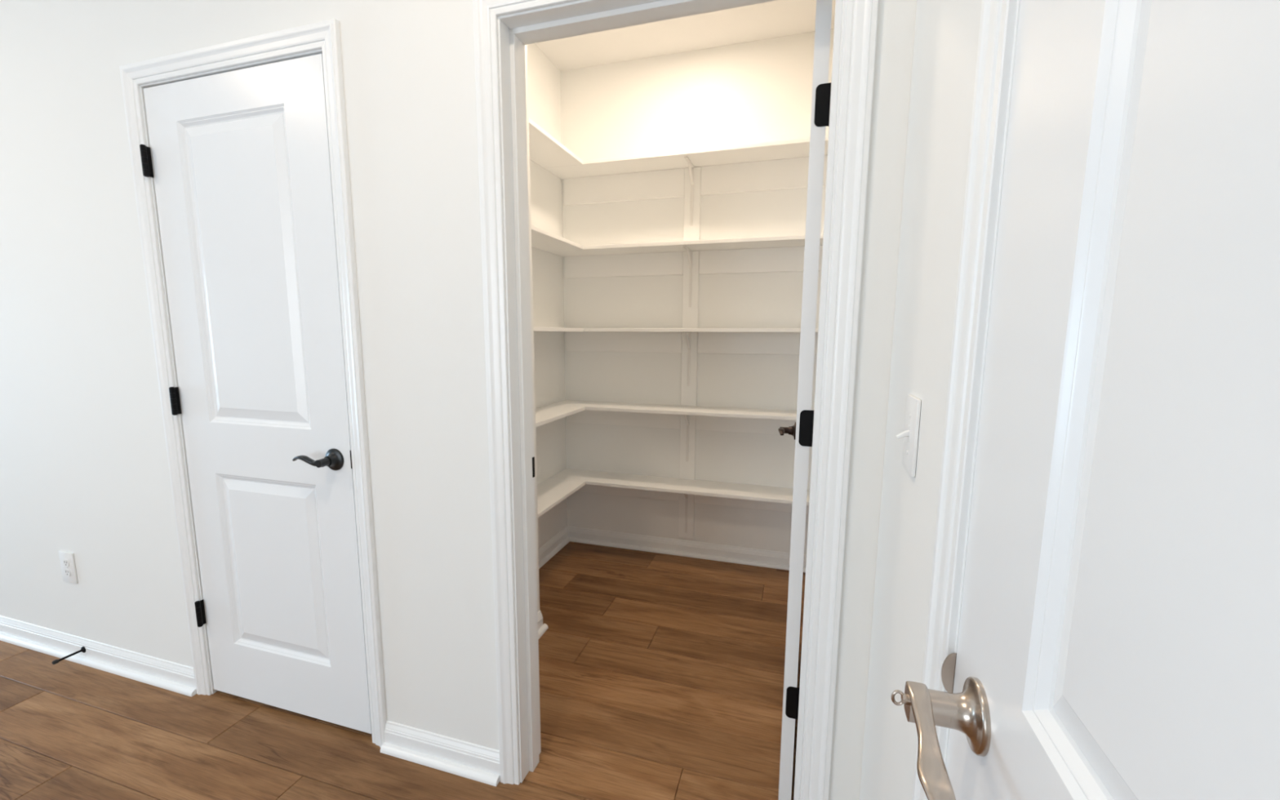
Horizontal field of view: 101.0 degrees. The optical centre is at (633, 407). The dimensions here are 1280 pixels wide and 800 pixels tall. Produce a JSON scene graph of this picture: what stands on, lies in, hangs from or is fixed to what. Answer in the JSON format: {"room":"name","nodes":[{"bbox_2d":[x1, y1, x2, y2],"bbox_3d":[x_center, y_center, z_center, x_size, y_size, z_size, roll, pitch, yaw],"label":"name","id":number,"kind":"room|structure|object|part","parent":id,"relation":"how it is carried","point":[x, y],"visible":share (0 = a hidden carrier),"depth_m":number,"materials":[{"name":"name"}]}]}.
{"room":"hallway","nodes":[
{"label":"hallway","id":0,"kind":"room"},
{"bbox_2d":[0,541,805,799],"bbox_3d":[-3.060,1.169,1.095,6.979,0.060,6.159,3,8,17],"label":"floor","id":1,"kind":"structure","parent":0,"point":[662,676],"depth_m":1.76,"materials":[{"name":"brown wood"}]},
{"bbox_2d":[0,0,916,799],"bbox_3d":[-2.722,-0.395,2.145,6.859,2.745,0.121,3,8,17],"label":"wall","id":2,"kind":"structure","parent":0,"point":[84,469],"depth_m":1.55,"materials":[{"name":"white paint"}]},
{"bbox_2d":[58,550,78,583],"bbox_3d":[-2.207,0.622,2.056,0.083,0.125,0.009,3,8,17],"label":"wall outlet","id":3,"kind":"object","parent":2,"relation":"attached to","point":[67,561],"visible":1,"depth_m":2.05,"materials":[{"name":"white plastic"}]},
{"bbox_2d":[62,559,69,566],"bbox_3d":[-2.207,0.603,2.050,0.034,0.028,0.003,3,8,17],"label":"receptacle","id":4,"kind":"object","parent":3,"relation":"attached to","point":[65,562],"depth_m":2.05,"materials":[{"name":"grey plastic"}]},
{"bbox_2d":[64,568,71,576],"bbox_3d":[-2.208,0.641,2.056,0.034,0.028,0.003,3,8,17],"label":"receptacle","id":5,"kind":"object","parent":3,"relation":"attached to","point":[67,571],"depth_m":2.05,"materials":[{"name":"grey plastic"}]},
{"bbox_2d":[0,615,196,697],"bbox_3d":[-3.742,0.884,2.567,4.540,0.086,0.033,3,8,17],"label":"baseboard","id":6,"kind":"structure","parent":2,"relation":"attached to","point":[151,670],"depth_m":2.05,"materials":[{"name":"white wood"}]},
{"bbox_2d":[52,646,85,664],"bbox_3d":[-2.184,0.960,2.038,0.025,0.025,0.092,3,8,17],"label":"door stop","id":7,"kind":"object","parent":6,"relation":"attached to","point":[82,648],"visible":1,"depth_m":2.04,"materials":[{"name":"black metal"}]},
{"bbox_3d":[-2.182,0.959,2.045,0.025,0.025,0.078,3,8,17],"label":"rod","id":8,"kind":"part","parent":7,"relation":"part of","materials":[{"name":"black metal"}]},
{"bbox_2d":[119,18,386,747],"bbox_3d":[-1.157,0.004,1.695,0.837,2.095,0.138,3,8,17],"label":"door frame","id":9,"kind":"structure","parent":2,"relation":"attached to","point":[323,37],"depth_m":1.58,"materials":[{"name":"white wood"}]},
{"bbox_3d":[-1.546,-0.006,1.754,0.057,2.095,0.018,3,8,17],"label":"casing","id":10,"kind":"part","parent":9,"relation":"part of","materials":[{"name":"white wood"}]},
{"bbox_3d":[-1.171,-0.997,1.495,0.837,0.057,0.018,3,8,17],"label":"head casing","id":11,"kind":"part","parent":9,"relation":"part of","materials":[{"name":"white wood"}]},
{"bbox_3d":[-0.803,0.030,1.523,0.057,2.095,0.018,3,8,17],"label":"casing","id":12,"kind":"part","parent":9,"relation":"part of","materials":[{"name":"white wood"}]},
{"bbox_2d":[139,53,371,733],"bbox_3d":[-1.178,0.035,1.641,0.721,2.013,0.097,3,8,17],"label":"door","id":13,"kind":"structure","parent":2,"relation":"in","point":[238,162],"depth_m":1.64,"materials":[{"name":"white wood"}]},
{"bbox_3d":[-1.176,-0.403,1.612,0.430,0.923,0.034,3,8,17],"label":"panel","id":14,"kind":"part","parent":13,"relation":"part of","materials":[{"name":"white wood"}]},
{"bbox_3d":[-1.180,0.526,1.744,0.430,0.609,0.034,3,8,17],"label":"panel","id":15,"kind":"part","parent":13,"relation":"part of","materials":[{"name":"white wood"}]},
{"bbox_3d":[-0.956,0.155,1.556,0.118,0.030,0.039,3,8,17],"label":"lever","id":16,"kind":"part","parent":13,"relation":"part of","materials":[{"name":"black metal"}]},
{"bbox_3d":[-0.834,0.153,1.568,0.010,0.056,0.015,3,8,17],"label":"latch plate","id":17,"kind":"part","parent":13,"relation":"part of","materials":[{"name":"black metal"}]},
{"bbox_2d":[380,720,500,786],"bbox_3d":[-0.587,1.036,1.587,0.413,0.086,0.033,3,8,17],"label":"baseboard","id":18,"kind":"structure","parent":2,"relation":"attached to","point":[477,762],"depth_m":1.58,"materials":[{"name":"white wood"}]},
{"bbox_3d":[-0.590,1.069,1.586,0.411,0.020,0.019,3,8,17],"label":"shoe moulding","id":19,"kind":"part","parent":18,"relation":"part of","materials":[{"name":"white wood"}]},
{"bbox_2d":[472,0,878,799],"bbox_3d":[0.058,0.065,1.319,0.887,2.089,0.138,3,8,17],"label":"door frame","id":20,"kind":"structure","parent":2,"relation":"attached to","point":[502,28],"depth_m":1.25,"materials":[{"name":"white wood"}]},
{"bbox_3d":[-0.356,0.054,1.385,0.057,2.089,0.018,3,8,17],"label":"casing","id":21,"kind":"part","parent":20,"relation":"part of","materials":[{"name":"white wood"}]},
{"bbox_3d":[0.044,-0.933,1.119,0.887,0.057,0.018,3,8,17],"label":"head casing","id":22,"kind":"part","parent":20,"relation":"part of","materials":[{"name":"white wood"}]},
{"bbox_3d":[-0.289,0.171,1.504,0.003,0.059,0.021,3,8,17],"label":"strike plate","id":23,"kind":"part","parent":20,"relation":"part of","materials":[{"name":"black metal"}]},
{"bbox_3d":[0.436,0.092,1.139,0.057,2.089,0.018,3,8,17],"label":"casing","id":24,"kind":"part","parent":20,"relation":"part of","materials":[{"name":"white wood"}]},
{"bbox_2d":[777,0,832,799],"bbox_3d":[0.525,0.047,1.648,0.159,2.011,0.762,3,8,17],"label":"door","id":25,"kind":"structure","parent":2,"relation":"in","point":[802,431],"depth_m":1.27,"materials":[{"name":"white wood"}]},
{"bbox_3d":[0.549,0.087,1.934,0.039,0.030,0.118,3,8,17],"label":"lever","id":26,"kind":"part","parent":25,"relation":"part of","materials":[{"name":"brown metal"}]},
{"bbox_2d":[524,44,539,611],"bbox_3d":[-0.653,-0.350,1.889,0.316,2.745,0.624,3,8,17],"label":"wall","id":27,"kind":"structure","parent":0,"point":[526,46],"depth_m":2.13,"materials":[{"name":"white paint"}]},
{"bbox_2d":[537,610,548,639],"bbox_3d":[-0.490,0.974,2.030,0.033,0.086,0.636,3,8,17],"label":"baseboard","id":28,"kind":"structure","parent":27,"relation":"attached to","point":[542,628],"depth_m":2.30,"materials":[{"name":"white wood"}]},
{"bbox_3d":[-0.483,1.006,2.032,0.019,0.020,0.636,3,8,17],"label":"shoe moulding","id":29,"kind":"part","parent":28,"relation":"part of","materials":[{"name":"white wood"}]},
{"bbox_2d":[527,43,567,548],"bbox_3d":[-0.715,-0.424,2.414,0.120,2.745,1.598,3,8,17],"label":"wall","id":30,"kind":"structure","parent":0,"point":[544,77],"depth_m":2.94,"materials":[{"name":"white paint"}]},
{"bbox_2d":[538,525,569,568],"bbox_3d":[-0.554,0.854,2.873,0.033,0.086,0.974,3,8,17],"label":"baseboard","id":31,"kind":"structure","parent":30,"relation":"attached to","point":[557,542],"depth_m":3.12,"materials":[{"name":"white wood"}]},
{"bbox_2d":[534,0,835,71],"bbox_3d":[-3.049,-1.628,0.699,6.979,0.100,6.159,3,8,17],"label":"ceiling","id":32,"kind":"structure","parent":0,"point":[778,18],"depth_m":2.59,"materials":[{"name":"white paint"}]},
{"bbox_2d":[560,28,834,555],"bbox_3d":[0.275,-0.503,2.998,1.655,2.745,0.120,3,8,17],"label":"wall","id":33,"kind":"structure","parent":0,"point":[760,91],"depth_m":2.91,"materials":[{"name":"white paint"}]},
{"bbox_2d":[535,400,796,461],"bbox_3d":[0.166,0.210,2.554,1.534,0.319,0.973,3,8,17],"label":"shelf","id":34,"kind":"object","parent":33,"relation":"attached to","point":[767,421],"visible":0.68,"depth_m":2.92,"materials":[{"name":"white wood"}]},
{"bbox_2d":[537,468,809,533],"bbox_3d":[0.164,0.634,2.614,1.534,0.319,0.973,3,8,17],"label":"shelf","id":35,"kind":"object","parent":33,"relation":"attached to","point":[550,492],"visible":0.71,"depth_m":2.94,"materials":[{"name":"white wood"}]},
{"bbox_2d":[533,326,817,386],"bbox_3d":[0.168,-0.217,2.494,1.534,0.319,0.973,3,8,17],"label":"shelf","id":36,"kind":"object","parent":33,"relation":"attached to","point":[710,340],"visible":0.72,"depth_m":2.88,"materials":[{"name":"white wood"}]},
{"bbox_2d":[531,225,822,306],"bbox_3d":[0.169,-0.648,2.433,1.534,0.319,0.973,3,8,17],"label":"shelf","id":37,"kind":"object","parent":33,"relation":"attached to","point":[780,253],"visible":0.74,"depth_m":2.80,"materials":[{"name":"white wood"}]},
{"bbox_3d":[0.282,-0.834,2.770,0.018,0.005,0.170,3,8,17],"label":"bracket arm","id":38,"kind":"part","parent":37,"relation":"part of","materials":[{"name":"white wood"}]},
{"bbox_2d":[528,118,828,225],"bbox_3d":[0.171,-1.075,2.372,1.534,0.319,0.973,3,8,17],"label":"shelf","id":39,"kind":"object","parent":33,"relation":"attached to","point":[781,164],"visible":0.62,"depth_m":2.73,"materials":[{"name":"white wood"}]},
{"bbox_3d":[0.284,-1.261,2.709,0.018,0.005,0.170,3,8,17],"label":"bracket arm","id":40,"kind":"part","parent":39,"relation":"part of","materials":[{"name":"white wood"}]},
{"bbox_2d":[567,525,806,572],"bbox_3d":[0.304,0.826,3.095,1.535,0.086,0.033,3,8,17],"label":"baseboard","id":41,"kind":"structure","parent":33,"relation":"attached to","point":[746,556],"depth_m":3.10,"materials":[{"name":"white wood"}]},
{"bbox_2d":[678,166,701,538],"bbox_3d":[0.310,-0.259,2.948,0.086,2.057,0.019,3,8,17],"label":"board","id":42,"kind":"object","parent":33,"relation":"attached to","point":[691,233],"visible":0.66,"depth_m":2.92,"materials":[{"name":"white wood"}]},
{"bbox_2d":[858,0,982,799],"bbox_3d":[0.235,-0.070,-0.061,0.120,2.745,6.039,3,8,17],"label":"wall","id":43,"kind":"structure","parent":0,"point":[946,39],"depth_m":0.83,"materials":[{"name":"white paint"}]},
{"bbox_2d":[896,394,921,476],"bbox_3d":[0.436,0.042,0.850,0.025,0.121,0.083,3,8,17],"label":"light switch","id":44,"kind":"object","parent":43,"relation":"attached to","point":[910,434],"visible":1,"depth_m":0.83,"materials":[{"name":"white plastic"}]},
{"bbox_2d":[911,0,1020,799],"bbox_3d":[0.290,0.223,0.191,0.138,2.095,0.890,3,8,17],"label":"door frame","id":45,"kind":"structure","parent":43,"relation":"attached to","point":[998,25],"depth_m":0.56,"materials":[{"name":"white wood"}]},
{"bbox_3d":[0.364,0.296,0.583,0.042,0.050,0.001,3,8,17],"label":"strike plate","id":46,"kind":"part","parent":45,"relation":"part of","materials":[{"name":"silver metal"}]},
{"bbox_2d":[891,0,1279,799],"bbox_3d":[0.221,0.245,0.216,0.111,2.018,0.762,3,8,17],"label":"door","id":47,"kind":"structure","parent":43,"relation":"in","point":[1119,633],"depth_m":0.30,"materials":[{"name":"white wood"}]},
{"bbox_3d":[0.271,0.300,0.466,0.044,0.032,0.147,3,9,22],"label":"lever","id":48,"kind":"part","parent":47,"relation":"part of","materials":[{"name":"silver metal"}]},
{"bbox_3d":[0.259,-0.189,0.143,0.034,0.923,0.429,3,8,17],"label":"panel","id":49,"kind":"part","parent":47,"relation":"part of","materials":[{"name":"white wood"}]}
]}

